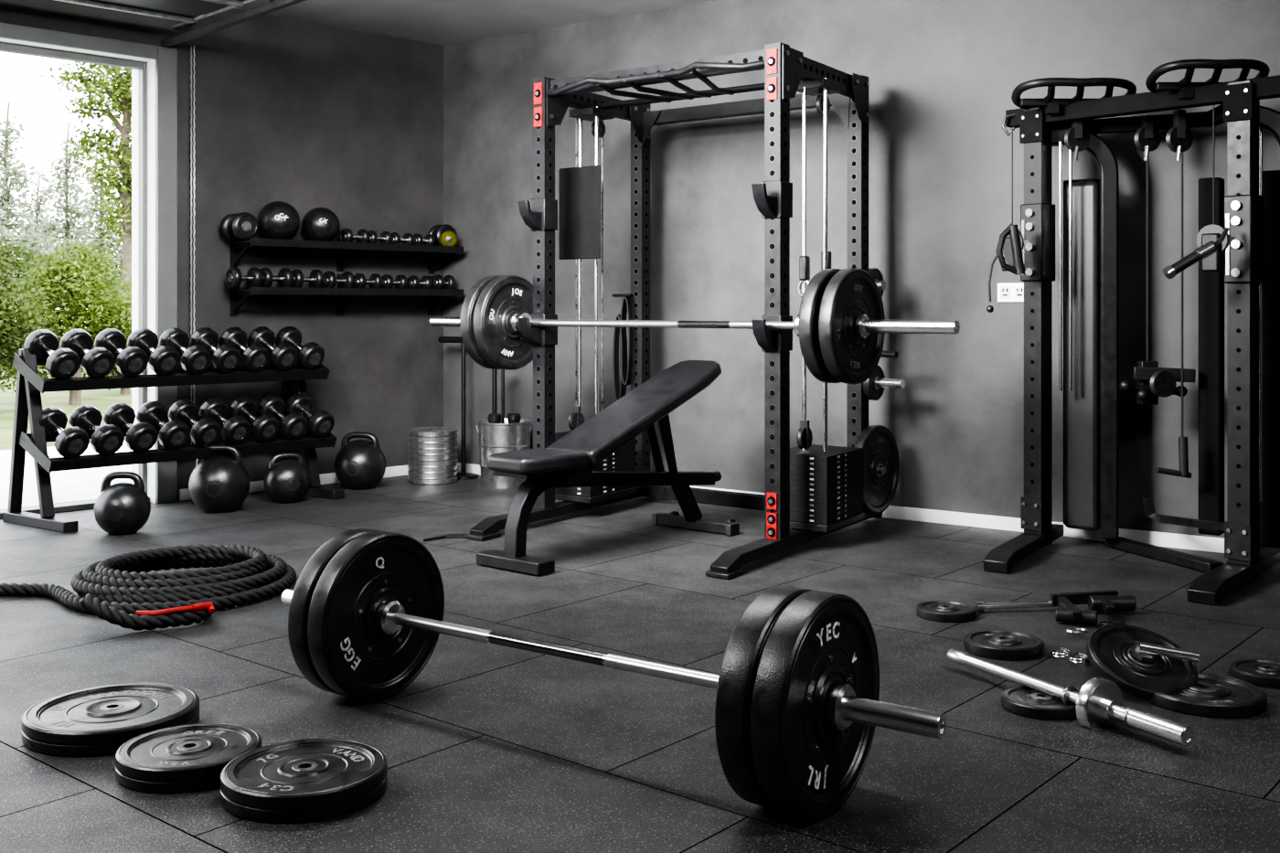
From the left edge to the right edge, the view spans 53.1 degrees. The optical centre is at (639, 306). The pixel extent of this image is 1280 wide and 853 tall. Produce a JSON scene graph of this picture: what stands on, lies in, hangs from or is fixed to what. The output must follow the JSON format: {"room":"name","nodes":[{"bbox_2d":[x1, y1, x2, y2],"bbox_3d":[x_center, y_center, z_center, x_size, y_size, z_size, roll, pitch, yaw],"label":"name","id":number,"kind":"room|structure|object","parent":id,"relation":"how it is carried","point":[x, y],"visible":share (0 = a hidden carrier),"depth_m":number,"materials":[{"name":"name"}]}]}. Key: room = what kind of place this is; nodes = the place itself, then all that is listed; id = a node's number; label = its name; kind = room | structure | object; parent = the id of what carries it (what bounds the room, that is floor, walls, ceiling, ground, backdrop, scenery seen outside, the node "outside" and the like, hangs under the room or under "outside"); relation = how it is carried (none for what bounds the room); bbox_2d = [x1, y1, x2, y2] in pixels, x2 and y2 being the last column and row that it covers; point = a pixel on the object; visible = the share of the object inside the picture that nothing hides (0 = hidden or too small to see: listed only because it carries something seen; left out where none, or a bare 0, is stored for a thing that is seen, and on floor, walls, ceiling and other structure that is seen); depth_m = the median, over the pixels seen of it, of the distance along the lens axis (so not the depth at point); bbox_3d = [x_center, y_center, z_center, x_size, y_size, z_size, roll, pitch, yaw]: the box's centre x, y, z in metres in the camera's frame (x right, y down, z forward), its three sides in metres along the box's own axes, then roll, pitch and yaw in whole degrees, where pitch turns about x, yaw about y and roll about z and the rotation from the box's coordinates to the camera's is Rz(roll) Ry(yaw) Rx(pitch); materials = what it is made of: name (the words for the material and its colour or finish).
{"room":"gym","nodes":[
{"label":"gym","id":0,"kind":"room"},
{"bbox_2d":[0,0,443,501],"bbox_3d":[-4.706,-0.312,5.043,0.280,2.764,9.520,0,0,45],"label":"wall","id":1,"kind":"structure","parent":0,"point":[304,115],"depth_m":7.64,"materials":[{"name":"paint"}]},
{"bbox_2d":[0,37,155,519],"bbox_3d":[-3.914,-0.140,5.853,0.290,2.420,3.384,0,0,45],"label":"window frame","id":2,"kind":"structure","parent":1,"relation":"attached to","point":[151,63],"depth_m":7.00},
{"bbox_2d":[0,21,177,503],"bbox_3d":[-3.800,-0.170,5.740,0.030,2.480,3.584,0,0,45],"label":"trim","id":3,"kind":"structure","parent":1,"relation":"attached to","point":[165,58],"depth_m":6.95,"materials":[{"name":"grey paint"}]},
{"bbox_2d":[178,464,408,501],"bbox_3d":[-1.910,1.038,7.668,0.016,0.064,1.776,0,0,45],"label":"baseboard","id":4,"kind":"structure","parent":1,"relation":"attached to","point":[255,486],"depth_m":7.68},
{"bbox_2d":[229,274,463,316],"bbox_3d":[-1.727,-0.070,7.674,0.268,0.250,1.471,0,0,45],"label":"wall shelf","id":5,"kind":"object","parent":1,"relation":"attached to","point":[339,292],"visible":0.98,"depth_m":7.57,"materials":[{"name":"black metal"}]},
{"bbox_2d":[225,266,262,288],"bbox_3d":[-2.214,-0.157,7.157,0.124,0.124,0.170,0,0,45],"label":"dumbbell","id":6,"kind":"object","parent":5,"relation":"on","point":[234,277],"visible":0.96,"depth_m":7.13,"materials":[{"name":"rubber"}]},
{"bbox_2d":[259,267,293,287],"bbox_3d":[-2.079,-0.157,7.294,0.124,0.124,0.174,0,0,45],"label":"dumbbell","id":7,"kind":"object","parent":5,"relation":"on","point":[284,278],"visible":0.88,"depth_m":7.29,"materials":[{"name":"rubber"}]},
{"bbox_2d":[291,268,323,287],"bbox_3d":[-1.939,-0.155,7.436,0.120,0.120,0.178,0,0,45],"label":"dumbbell","id":8,"kind":"object","parent":5,"relation":"on","point":[315,279],"visible":0.85,"depth_m":7.44,"materials":[{"name":"rubber"}]},
{"bbox_2d":[229,229,463,273],"bbox_3d":[-1.727,-0.340,7.674,0.268,0.250,1.471,0,0,45],"label":"wall shelf","id":9,"kind":"object","parent":1,"relation":"attached to","point":[340,246],"visible":0.93,"depth_m":7.58,"materials":[{"name":"black metal"}]},
{"bbox_2d":[220,212,258,241],"bbox_3d":[-2.236,-0.443,7.149,0.170,0.156,0.156,0,0,45],"label":"dumbbell","id":10,"kind":"object","parent":9,"relation":"on","point":[244,226],"visible":1,"depth_m":7.10,"materials":[{"name":"rubber"}]},
{"bbox_2d":[257,201,299,239],"bbox_3d":[-2.066,-0.483,7.319,0.236,0.236,0.241,0,0,0],"label":"medicine ball","id":11,"kind":"object","parent":9,"relation":"on","point":[276,219],"visible":0.93,"depth_m":7.24,"materials":[{"name":"rubber"}]},
{"bbox_2d":[301,207,340,241],"bbox_3d":[-1.874,-0.473,7.516,0.216,0.216,0.217,0,0,0],"label":"medicine ball","id":12,"kind":"object","parent":9,"relation":"on","point":[318,223],"visible":0.87,"depth_m":7.44,"materials":[{"name":"rubber"}]},
{"bbox_2d":[225,0,714,45],"bbox_3d":[-1.277,-1.769,2.536,9.954,0.150,10.044,0,0,36],"label":"ceiling","id":13,"kind":"structure","parent":0,"point":[438,22],"depth_m":7.40,"materials":[{"name":"paint"}]},
{"bbox_2d":[160,0,306,47],"bbox_3d":[-1.620,-1.554,6.051,2.700,0.279,0.076,0,0,45],"label":"door track","id":14,"kind":"object","parent":13,"relation":"hanging from","point":[273,5],"visible":1,"depth_m":6.50,"materials":[{"name":"metal"}]},
{"bbox_2d":[190,45,195,445],"bbox_3d":[-2.456,-0.335,7.029,0.045,2.191,0.010,0,0,45],"label":"pull cord","id":15,"kind":"object","parent":14,"relation":"hanging from","point":[194,46],"visible":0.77,"depth_m":7.04,"materials":[{"name":"fabric"}]},
{"bbox_3d":[-4.066,-1.554,3.570,1.976,0.279,1.950,0,0,0],"label":"door track","id":16,"kind":"object","parent":13,"relation":"hanging from","visible":0},
{"bbox_2d":[55,0,244,22],"bbox_3d":[-2.811,-1.498,4.751,1.988,0.065,3.364,0,0,45],"label":"overhead garage door","id":17,"kind":"structure","parent":16,"relation":"attached to","point":[179,10],"depth_m":6.34,"materials":[{"name":"paint"}]},
{"bbox_2d":[0,474,1279,852],"bbox_3d":[-1.277,1.130,2.536,9.954,0.120,10.044,0,0,36],"label":"floor","id":18,"kind":"structure","parent":0,"point":[491,748],"depth_m":3.45,"materials":[{"name":"rubber"}]},
{"bbox_2d":[21,682,199,757],"bbox_3d":[-1.335,1.040,3.240,0.416,0.060,0.416,0,0,-11],"label":"weight plate","id":19,"kind":"object","parent":18,"relation":"on","point":[97,720],"visible":0.98,"depth_m":3.18,"materials":[{"name":"black rubber"}]},
{"bbox_2d":[94,471,150,534],"bbox_3d":[-2.442,0.924,6.040,0.250,0.291,0.250,0,0,-6],"label":"kettlebell","id":20,"kind":"object","parent":18,"relation":"on","point":[120,508],"visible":1,"depth_m":5.96,"materials":[{"name":"black metal"}]},
{"bbox_2d":[0,544,296,630],"bbox_3d":[-1.811,1.005,4.791,1.167,0.133,0.982,0,0,31],"label":"rope","id":21,"kind":"object","parent":18,"relation":"on","point":[119,590],"visible":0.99,"depth_m":4.57,"materials":[{"name":"black fabric"}]},
{"bbox_2d":[2,342,344,533],"bbox_3d":[-2.401,0.638,6.741,0.532,0.864,1.624,0,0,45],"label":"dumbbell rack","id":22,"kind":"object","parent":18,"relation":"on","point":[29,384],"visible":0.7,"depth_m":6.33,"materials":[{"name":"black metal"}]},
{"bbox_2d":[23,329,80,379],"bbox_3d":[-2.879,0.235,6.271,0.309,0.242,0.151,0,0,35],"label":"dumbbell","id":23,"kind":"object","parent":22,"relation":"on","point":[61,363],"visible":0.98,"depth_m":6.24,"materials":[{"name":"rubber"}]},
{"bbox_2d":[38,405,89,458],"bbox_3d":[-2.823,0.614,6.244,0.309,0.242,0.151,0,0,35],"label":"dumbbell","id":24,"kind":"object","parent":22,"relation":"on","point":[70,442],"visible":0.98,"depth_m":6.20,"materials":[{"name":"black rubber"}]},
{"bbox_2d":[59,329,115,378],"bbox_3d":[-2.760,0.235,6.392,0.309,0.242,0.151,0,0,35],"label":"dumbbell","id":25,"kind":"object","parent":22,"relation":"on","point":[97,362],"visible":0.95,"depth_m":6.35,"materials":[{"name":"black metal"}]},
{"bbox_2d":[68,404,124,455],"bbox_3d":[-2.703,0.614,6.365,0.309,0.242,0.151,0,0,35],"label":"dumbbell","id":26,"kind":"object","parent":22,"relation":"on","point":[106,440],"visible":1,"depth_m":6.33,"materials":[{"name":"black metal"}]},
{"bbox_2d":[94,328,149,376],"bbox_3d":[-2.640,0.235,6.513,0.309,0.242,0.151,0,0,35],"label":"dumbbell","id":27,"kind":"object","parent":22,"relation":"on","point":[131,361],"visible":0.95,"depth_m":6.47,"materials":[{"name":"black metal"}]},
{"bbox_2d":[103,402,158,452],"bbox_3d":[-2.583,0.614,6.487,0.309,0.242,0.151,0,0,35],"label":"dumbbell","id":28,"kind":"object","parent":22,"relation":"on","point":[140,437],"visible":0.96,"depth_m":6.45,"materials":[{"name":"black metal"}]},
{"bbox_2d":[127,328,181,375],"bbox_3d":[-2.521,0.235,6.634,0.309,0.242,0.151,0,0,35],"label":"dumbbell","id":29,"kind":"object","parent":22,"relation":"on","point":[164,360],"visible":0.94,"depth_m":6.59,"materials":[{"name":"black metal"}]},
{"bbox_2d":[136,400,190,449],"bbox_3d":[-2.463,0.614,6.609,0.309,0.242,0.151,0,0,35],"label":"dumbbell","id":30,"kind":"object","parent":22,"relation":"on","point":[173,434],"visible":0.96,"depth_m":6.57,"materials":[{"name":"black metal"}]},
{"bbox_2d":[158,327,211,374],"bbox_3d":[-2.401,0.235,6.755,0.309,0.242,0.151,0,0,35],"label":"dumbbell","id":31,"kind":"object","parent":22,"relation":"on","point":[195,359],"visible":0.95,"depth_m":6.71,"materials":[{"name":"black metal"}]},
{"bbox_2d":[168,399,221,447],"bbox_3d":[-2.343,0.614,6.730,0.309,0.242,0.151,0,0,35],"label":"dumbbell","id":32,"kind":"object","parent":22,"relation":"on","point":[206,432],"visible":0.98,"depth_m":6.69,"materials":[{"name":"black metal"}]},
{"bbox_2d":[189,327,241,373],"bbox_3d":[-2.282,0.235,6.876,0.309,0.242,0.151,0,0,35],"label":"dumbbell","id":33,"kind":"object","parent":22,"relation":"on","point":[226,358],"visible":0.98,"depth_m":6.83,"materials":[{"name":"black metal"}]},
{"bbox_2d":[198,397,251,445],"bbox_3d":[-2.223,0.614,6.852,0.309,0.242,0.151,0,0,35],"label":"dumbbell","id":34,"kind":"object","parent":22,"relation":"on","point":[235,430],"visible":0.96,"depth_m":6.81,"materials":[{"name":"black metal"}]},
{"bbox_2d":[218,327,270,372],"bbox_3d":[-2.163,0.235,6.997,0.309,0.242,0.151,0,0,35],"label":"dumbbell","id":35,"kind":"object","parent":22,"relation":"on","point":[255,357],"visible":0.94,"depth_m":6.95,"materials":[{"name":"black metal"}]},
{"bbox_2d":[228,395,279,442],"bbox_3d":[-2.103,0.614,6.974,0.309,0.242,0.151,0,0,35],"label":"dumbbell","id":36,"kind":"object","parent":22,"relation":"on","point":[264,428],"visible":0.95,"depth_m":6.94,"materials":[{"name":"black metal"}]},
{"bbox_2d":[247,326,298,371],"bbox_3d":[-2.043,0.235,7.118,0.309,0.242,0.151,0,0,35],"label":"dumbbell","id":37,"kind":"object","parent":22,"relation":"on","point":[283,356],"visible":0.94,"depth_m":7.07,"materials":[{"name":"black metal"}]},
{"bbox_2d":[256,394,308,439],"bbox_3d":[-1.983,0.614,7.096,0.309,0.242,0.151,0,0,35],"label":"dumbbell","id":38,"kind":"object","parent":22,"relation":"on","point":[293,425],"visible":0.95,"depth_m":7.06,"materials":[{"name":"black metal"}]},
{"bbox_2d":[275,326,324,369],"bbox_3d":[-1.924,0.235,7.239,0.309,0.242,0.151,0,0,35],"label":"dumbbell","id":39,"kind":"object","parent":22,"relation":"on","point":[311,356],"visible":0.95,"depth_m":7.19,"materials":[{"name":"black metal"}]},
{"bbox_2d":[284,393,334,437],"bbox_3d":[-1.863,0.614,7.217,0.309,0.242,0.151,0,0,35],"label":"dumbbell","id":40,"kind":"object","parent":22,"relation":"on","point":[320,423],"visible":0.94,"depth_m":7.17,"materials":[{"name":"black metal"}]},
{"bbox_2d":[115,723,261,793],"bbox_3d":[-1.043,1.042,2.965,0.320,0.055,0.320,0,0,-6],"label":"weight plate","id":41,"kind":"object","parent":18,"relation":"on","point":[188,757],"visible":0.97,"depth_m":2.91,"materials":[{"name":"black rubber"}]},
{"bbox_2d":[188,445,249,512],"bbox_3d":[-2.197,0.897,6.688,0.306,0.346,0.306,0,0,-9],"label":"kettlebell","id":42,"kind":"object","parent":18,"relation":"on","point":[217,484],"visible":1,"depth_m":6.59,"materials":[{"name":"black metal"}]},
{"bbox_2d":[263,452,310,503],"bbox_3d":[-1.930,0.934,7.000,0.250,0.271,0.250,0,0,-29],"label":"kettlebell","id":43,"kind":"object","parent":18,"relation":"on","point":[286,480],"visible":1,"depth_m":6.92,"materials":[{"name":"black metal"}]},
{"bbox_2d":[220,738,387,822],"bbox_3d":[-0.738,1.040,2.820,0.356,0.060,0.356,0,0,11],"label":"weight plate","id":44,"kind":"object","parent":18,"relation":"on","point":[300,781],"visible":1,"depth_m":2.75,"materials":[{"name":"black rubber"}]},
{"bbox_2d":[333,431,385,490],"bbox_3d":[-1.645,0.904,7.528,0.300,0.331,0.300,0,0,6],"label":"kettlebell","id":45,"kind":"object","parent":18,"relation":"on","point":[359,464],"visible":1,"depth_m":7.43,"materials":[{"name":"black metal"}]},
{"bbox_2d":[408,475,458,485],"bbox_3d":[-1.261,1.052,7.801,0.296,0.035,0.296,0,0,0],"label":"steel plate","id":46,"kind":"object","parent":18,"relation":"on","point":[442,481],"visible":0.47,"depth_m":7.68,"materials":[{"name":"metal"}]},
{"bbox_2d":[407,469,457,479],"bbox_3d":[-1.265,1.016,7.802,0.296,0.035,0.296,0,0,0],"label":"steel plate","id":47,"kind":"object","parent":46,"relation":"on","point":[420,475],"visible":0.56,"depth_m":7.67,"materials":[{"name":"metal"}]},
{"bbox_2d":[407,464,457,472],"bbox_3d":[-1.264,0.981,7.798,0.296,0.035,0.296,0,0,0],"label":"steel plate","id":48,"kind":"object","parent":47,"relation":"on","point":[415,469],"visible":0.58,"depth_m":7.67,"materials":[{"name":"metal"}]},
{"bbox_2d":[408,458,458,467],"bbox_3d":[-1.259,0.945,7.796,0.296,0.035,0.296,0,0,0],"label":"steel plate","id":49,"kind":"object","parent":48,"relation":"on","point":[447,463],"visible":0.59,"depth_m":7.67,"materials":[{"name":"metal"}]},
{"bbox_2d":[408,452,457,460],"bbox_3d":[-1.261,0.908,7.799,0.296,0.035,0.296,0,0,0],"label":"steel plate","id":50,"kind":"object","parent":49,"relation":"on","point":[417,457],"visible":0.56,"depth_m":7.68,"materials":[{"name":"metal"}]},
{"bbox_2d":[407,446,457,455],"bbox_3d":[-1.262,0.873,7.800,0.296,0.035,0.296,0,0,0],"label":"steel plate","id":51,"kind":"object","parent":50,"relation":"on","point":[446,451],"visible":0.66,"depth_m":7.67,"materials":[{"name":"metal"}]},
{"bbox_2d":[407,440,457,448],"bbox_3d":[-1.263,0.837,7.798,0.296,0.035,0.296,0,0,0],"label":"steel plate","id":52,"kind":"object","parent":51,"relation":"on","point":[417,445],"visible":0.62,"depth_m":7.67,"materials":[{"name":"metal"}]},
{"bbox_2d":[407,434,457,443],"bbox_3d":[-1.263,0.800,7.796,0.296,0.035,0.296,0,0,0],"label":"steel plate","id":53,"kind":"object","parent":52,"relation":"on","point":[414,439],"visible":0.64,"depth_m":7.67,"materials":[{"name":"metal"}]},
{"bbox_2d":[407,426,457,437],"bbox_3d":[-1.263,0.764,7.801,0.296,0.035,0.296,0,0,0],"label":"steel plate","id":54,"kind":"object","parent":53,"relation":"on","point":[420,432],"visible":1,"depth_m":7.70,"materials":[{"name":"metal"}]},
{"bbox_2d":[437,336,478,479],"bbox_3d":[-1.150,0.630,7.994,0.284,0.880,0.180,0,0,15],"label":"stand","id":55,"kind":"object","parent":18,"relation":"on","point":[463,475],"visible":0.67,"depth_m":7.97,"materials":[{"name":"black metal"}]},
{"bbox_2d":[476,418,533,488],"bbox_3d":[-0.809,0.877,7.650,0.338,0.385,0.330,0,0,0],"label":"metal bucket","id":56,"kind":"object","parent":18,"relation":"on","point":[494,438],"visible":0.79,"depth_m":7.52,"materials":[{"name":"metal"}]},
{"bbox_2d":[491,369,504,423],"bbox_3d":[-0.844,0.686,7.650,0.090,0.725,0.040,0,0,0],"label":"bar","id":57,"kind":"object","parent":56,"relation":"in","point":[494,371],"visible":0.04,"depth_m":7.64,"materials":[{"name":"black metal"}]},
{"bbox_2d":[476,360,739,575],"bbox_3d":[-0.084,0.665,5.711,0.474,0.809,1.442,0,0,40],"label":"bench","id":58,"kind":"object","parent":18,"relation":"on","point":[570,461],"visible":1,"depth_m":5.61,"materials":[{"name":"black leather"}]},
{"bbox_2d":[281,588,946,738],"bbox_3d":[-0.210,0.842,3.140,2.000,0.093,0.095,0,0,36],"label":"barbell","id":59,"kind":"object","parent":18,"relation":"on","point":[390,617],"visible":0.68,"depth_m":2.99,"materials":[{"name":"silver metal"}]},
{"bbox_2d":[288,528,382,695],"bbox_3d":[-0.776,0.844,3.544,0.075,0.450,0.450,0,0,36],"label":"weight plate","id":60,"kind":"object","parent":59,"relation":"attached to","point":[308,579],"visible":0.09,"depth_m":3.38,"materials":[{"name":"black rubber"}]},
{"bbox_2d":[307,531,444,701],"bbox_3d":[-0.714,0.844,3.499,0.075,0.450,0.450,0,0,35],"label":"weight plate","id":61,"kind":"object","parent":59,"relation":"attached to","point":[349,653],"visible":0.92,"depth_m":3.44,"materials":[{"name":"black rubber"}]},
{"bbox_2d":[714,586,811,810],"bbox_3d":[0.312,0.841,2.767,0.082,0.460,0.460,0,0,36],"label":"weight plate","id":62,"kind":"object","parent":59,"relation":"attached to","point":[747,641],"visible":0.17,"depth_m":2.60,"materials":[{"name":"black rubber"}]},
{"bbox_2d":[749,590,879,819],"bbox_3d":[0.380,0.841,2.719,0.082,0.460,0.460,0,0,36],"label":"weight plate","id":63,"kind":"object","parent":59,"relation":"attached to","point":[806,767],"visible":0.94,"depth_m":2.64,"materials":[{"name":"black rubber"}]},
{"bbox_2d":[826,682,856,730],"bbox_3d":[0.425,0.841,2.687,0.028,0.096,0.096,0,0,36],"label":"lock collar","id":64,"kind":"object","parent":59,"relation":"attached to","point":[837,695],"visible":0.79,"depth_m":2.66,"materials":[{"name":"silver metal"}]},
{"bbox_2d":[465,42,905,579],"bbox_3d":[0.201,-0.024,6.157,1.738,2.193,1.661,0,0,38],"label":"power rack","id":65,"kind":"object","parent":18,"relation":"on","point":[814,491],"visible":0.88,"depth_m":6.21,"materials":[{"name":"black metal"}]},
{"bbox_2d":[612,314,627,400],"bbox_3d":[-0.110,0.290,7.095,0.073,0.492,0.050,0,0,38],"label":"strap","id":66,"kind":"object","parent":65,"relation":"hanging from","point":[619,390],"visible":0.79,"depth_m":7.09,"materials":[{"name":"black fabric"}]},
{"bbox_2d":[619,296,632,385],"bbox_3d":[-0.071,0.190,7.064,0.073,0.492,0.050,0,0,38],"label":"strap","id":67,"kind":"object","parent":65,"relation":"hanging from","point":[626,308],"visible":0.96,"depth_m":7.05,"materials":[{"name":"black fabric"}]},
{"bbox_2d":[429,312,959,336],"bbox_3d":[0.069,0.080,5.779,2.892,0.097,0.112,0,0,37],"label":"barbell","id":68,"kind":"object","parent":65,"relation":"on","point":[888,326],"visible":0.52,"depth_m":5.54,"materials":[{"name":"silver metal"}]},
{"bbox_2d":[459,275,501,369],"bbox_3d":[-0.712,0.080,6.382,0.066,0.466,0.466,0,0,38],"label":"weight plate","id":69,"kind":"object","parent":68,"relation":"on","point":[466,319],"visible":0.13,"depth_m":6.22,"materials":[{"name":"black rubber"}]},
{"bbox_2d":[473,275,533,369],"bbox_3d":[-0.641,0.080,6.327,0.066,0.466,0.466,0,0,38],"label":"weight plate","id":70,"kind":"object","parent":68,"relation":"on","point":[504,348],"visible":0.78,"depth_m":6.26,"materials":[{"name":"black rubber"}]},
{"bbox_2d":[798,268,841,383],"bbox_3d":[0.788,0.080,5.224,0.066,0.466,0.466,0,0,38],"label":"weight plate","id":71,"kind":"object","parent":68,"relation":"on","point":[814,292],"visible":0.23,"depth_m":5.07,"materials":[{"name":"black rubber"}]},
{"bbox_2d":[818,267,885,383],"bbox_3d":[0.859,0.080,5.169,0.066,0.466,0.466,0,0,38],"label":"weight plate","id":72,"kind":"object","parent":68,"relation":"on","point":[849,293],"visible":0.91,"depth_m":5.10,"materials":[{"name":"black rubber"}]},
{"bbox_2d":[863,365,885,400],"bbox_3d":[1.133,0.370,6.198,0.041,0.170,0.170,0,0,38],"label":"weight plate","id":73,"kind":"object","parent":65,"relation":"on","point":[871,392],"visible":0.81,"depth_m":6.17,"materials":[{"name":"black rubber"}]},
{"bbox_2d":[853,425,899,514],"bbox_3d":[1.139,0.790,6.193,0.056,0.430,0.430,0,0,38],"label":"weight plate","id":74,"kind":"object","parent":65,"relation":"on","point":[879,444],"visible":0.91,"depth_m":6.18,"materials":[{"name":"black rubber"}]},
{"bbox_2d":[916,600,976,622],"bbox_3d":[1.059,1.055,4.426,0.202,0.036,0.202,0,0,0],"label":"weight plate","id":75,"kind":"object","parent":18,"relation":"on","point":[937,611],"visible":1,"depth_m":4.38,"materials":[{"name":"black rubber"}]},
{"bbox_2d":[964,629,1044,660],"bbox_3d":[1.132,1.052,3.981,0.239,0.041,0.239,0,0,-17],"label":"weight plate","id":76,"kind":"object","parent":18,"relation":"on","point":[1002,645],"visible":1,"depth_m":3.93,"materials":[{"name":"black rubber"}]},
{"bbox_2d":[974,600,1056,611],"bbox_3d":[1.319,1.050,4.485,0.291,0.034,0.034,0,0,-7],"label":"bar","id":77,"kind":"object","parent":18,"relation":"on","point":[980,606],"visible":0.98,"depth_m":4.47,"materials":[{"name":"silver metal"}]},
{"bbox_2d":[1001,685,1076,719],"bbox_3d":[1.072,1.055,3.410,0.210,0.036,0.210,0,0,0],"label":"weight plate","id":78,"kind":"object","parent":18,"relation":"on","point":[1022,700],"visible":0.83,"depth_m":3.36,"materials":[{"name":"black rubber"}]},
{"bbox_2d":[946,649,1194,746],"bbox_3d":[1.113,1.023,3.405,0.141,0.140,0.826,0,0,-26],"label":"bar","id":79,"kind":"object","parent":18,"relation":"on","point":[1099,703],"visible":0.96,"depth_m":3.24,"materials":[{"name":"metal"}]},
{"bbox_2d":[1050,589,1136,634],"bbox_3d":[1.488,1.032,4.363,0.251,0.064,0.490,0,0,42],"label":"attachment","id":80,"kind":"object","parent":18,"relation":"on","point":[1108,602],"visible":1,"depth_m":4.43,"materials":[{"name":"black rubber"}]},
{"bbox_2d":[982,59,1279,605],"bbox_3d":[2.023,0.057,5.219,1.283,2.022,0.978,0,0,40],"label":"trainer","id":81,"kind":"object","parent":18,"relation":"on","point":[1247,260],"visible":0.98,"depth_m":5.38,"materials":[{"name":"black metal"}]},
{"bbox_2d":[986,224,1024,312],"bbox_3d":[1.572,-0.164,5.500,0.166,0.383,0.042,0,0,0],"label":"attachment","id":82,"kind":"object","parent":81,"relation":"hanging from","point":[1018,268],"visible":1,"depth_m":5.49,"materials":[{"name":"black plastic"}]},
{"bbox_2d":[1162,226,1228,279],"bbox_3d":[2.121,-0.202,4.855,0.277,0.202,0.071,0,0,-8],"label":"attachment","id":83,"kind":"object","parent":81,"relation":"hanging from","point":[1210,248],"visible":1,"depth_m":4.83,"materials":[{"name":"black metal"}]},
{"bbox_2d":[1146,672,1267,717],"bbox_3d":[1.529,1.052,3.475,0.325,0.041,0.325,0,0,-11],"label":"weight plate","id":84,"kind":"object","parent":18,"relation":"on","point":[1213,696],"visible":0.8,"depth_m":3.40,"materials":[{"name":"black rubber"}]},
{"bbox_2d":[1086,624,1198,700],"bbox_3d":[1.401,0.992,3.574,0.296,0.147,0.278,0,0,-19],"label":"weight plate","id":85,"kind":"object","parent":84,"relation":"on","point":[1108,647],"visible":0.8,"depth_m":3.54,"materials":[{"name":"black rubber"}]},
{"bbox_2d":[1131,641,1199,662],"bbox_3d":[1.458,0.977,3.563,0.176,0.089,0.069,0,0,0],"label":"bar","id":86,"kind":"object","parent":85,"relation":"on","point":[1146,652],"visible":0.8,"depth_m":3.54,"materials":[{"name":"silver metal"}]},
{"bbox_2d":[1229,659,1279,688],"bbox_3d":[1.807,1.055,3.677,0.205,0.036,0.205,0,0,0],"label":"weight plate","id":87,"kind":"object","parent":18,"relation":"on","point":[1264,673],"visible":0.97,"depth_m":3.65,"materials":[{"name":"black rubber"}]},
{"bbox_2d":[443,0,1279,538],"bbox_3d":[1.916,-0.312,6.123,8.650,2.764,0.200,0,0,36],"label":"wall","id":88,"kind":"structure","parent":0,"point":[944,75],"depth_m":6.45,"materials":[{"name":"paint"}]},
{"bbox_2d":[456,462,1224,553],"bbox_3d":[1.994,1.038,5.933,7.900,0.064,0.016,0,0,36],"label":"baseboard","id":89,"kind":"structure","parent":88,"relation":"attached to","point":[1182,541],"depth_m":6.09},
{"bbox_2d":[997,283,1023,301],"bbox_3d":[1.775,-0.065,6.092,0.150,0.090,0.016,0,0,36],"label":"wall outlet","id":90,"kind":"object","parent":88,"relation":"attached to","point":[1006,292],"visible":0.76,"depth_m":6.09,"materials":[{"name":"white plastic"}]},
{"label":"outside","id":91,"kind":"structure","parent":0,"visible":0},
{"bbox_2d":[0,328,131,450],"bbox_3d":[-23.851,1.160,30.576,56.601,0.100,59.999,0,0,45],"label":"lawn","id":92,"kind":"structure","parent":91,"point":[101,400],"depth_m":14.87,"materials":[{"name":"green plant"}]},
{"bbox_2d":[0,102,60,355],"bbox_3d":[-14.237,-1.752,28.873,2.452,5.725,1.846,0,0,0],"label":"tree","id":93,"kind":"object","parent":92,"relation":"on","point":[7,200],"visible":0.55,"depth_m":28.95,"materials":[{"name":"green plant"}]},
{"bbox_2d":[0,234,64,394],"bbox_3d":[-6.806,0.187,13.235,1.832,1.851,1.261,0,0,-2],"label":"shrub","id":94,"kind":"object","parent":92,"relation":"on","point":[10,330],"visible":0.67,"depth_m":13.15,"materials":[{"name":"green plant"}]},
{"bbox_2d":[14,174,63,299],"bbox_3d":[-17.220,-1.315,36.421,2.584,4.852,1.791,0,0,0],"label":"tree","id":95,"kind":"object","parent":92,"relation":"on","point":[38,211],"visible":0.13,"depth_m":36.44,"materials":[{"name":"green plant"}]},
{"bbox_2d":[0,235,131,405],"bbox_3d":[-6.481,0.159,14.463,1.993,1.906,1.419,0,0,0],"label":"round shrub","id":96,"kind":"object","parent":92,"relation":"on","point":[71,268],"visible":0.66,"depth_m":14.34,"materials":[{"name":"green plant"}]},
{"bbox_2d":[29,122,112,315],"bbox_3d":[-14.964,-1.849,33.494,2.322,5.919,1.845,0,0,0],"label":"tree","id":97,"kind":"object","parent":92,"relation":"on","point":[69,227],"visible":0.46,"depth_m":33.41,"materials":[{"name":"green plant"}]},
{"bbox_2d":[47,155,122,310],"bbox_3d":[-12.954,-1.267,31.055,2.718,4.756,1.767,0,0,0],"label":"tree","id":98,"kind":"object","parent":92,"relation":"on","point":[101,242],"visible":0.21,"depth_m":30.89,"materials":[{"name":"green plant"}]},
{"bbox_2d":[40,61,131,373],"bbox_3d":[-7.558,-1.510,19.061,2.103,5.244,1.698,0,0,33],"label":"leafy tree","id":99,"kind":"object","parent":92,"relation":"on","point":[122,80],"visible":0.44,"depth_m":18.92,"materials":[{"name":"green plant"}]},
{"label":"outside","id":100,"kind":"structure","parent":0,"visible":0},
{"bbox_2d":[0,440,131,509],"bbox_3d":[-4.343,1.125,7.832,3.120,0.090,21.000,0,0,45],"label":"paving","id":101,"kind":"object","parent":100,"point":[69,485],"depth_m":7.94,"materials":[{"name":"white concrete"}]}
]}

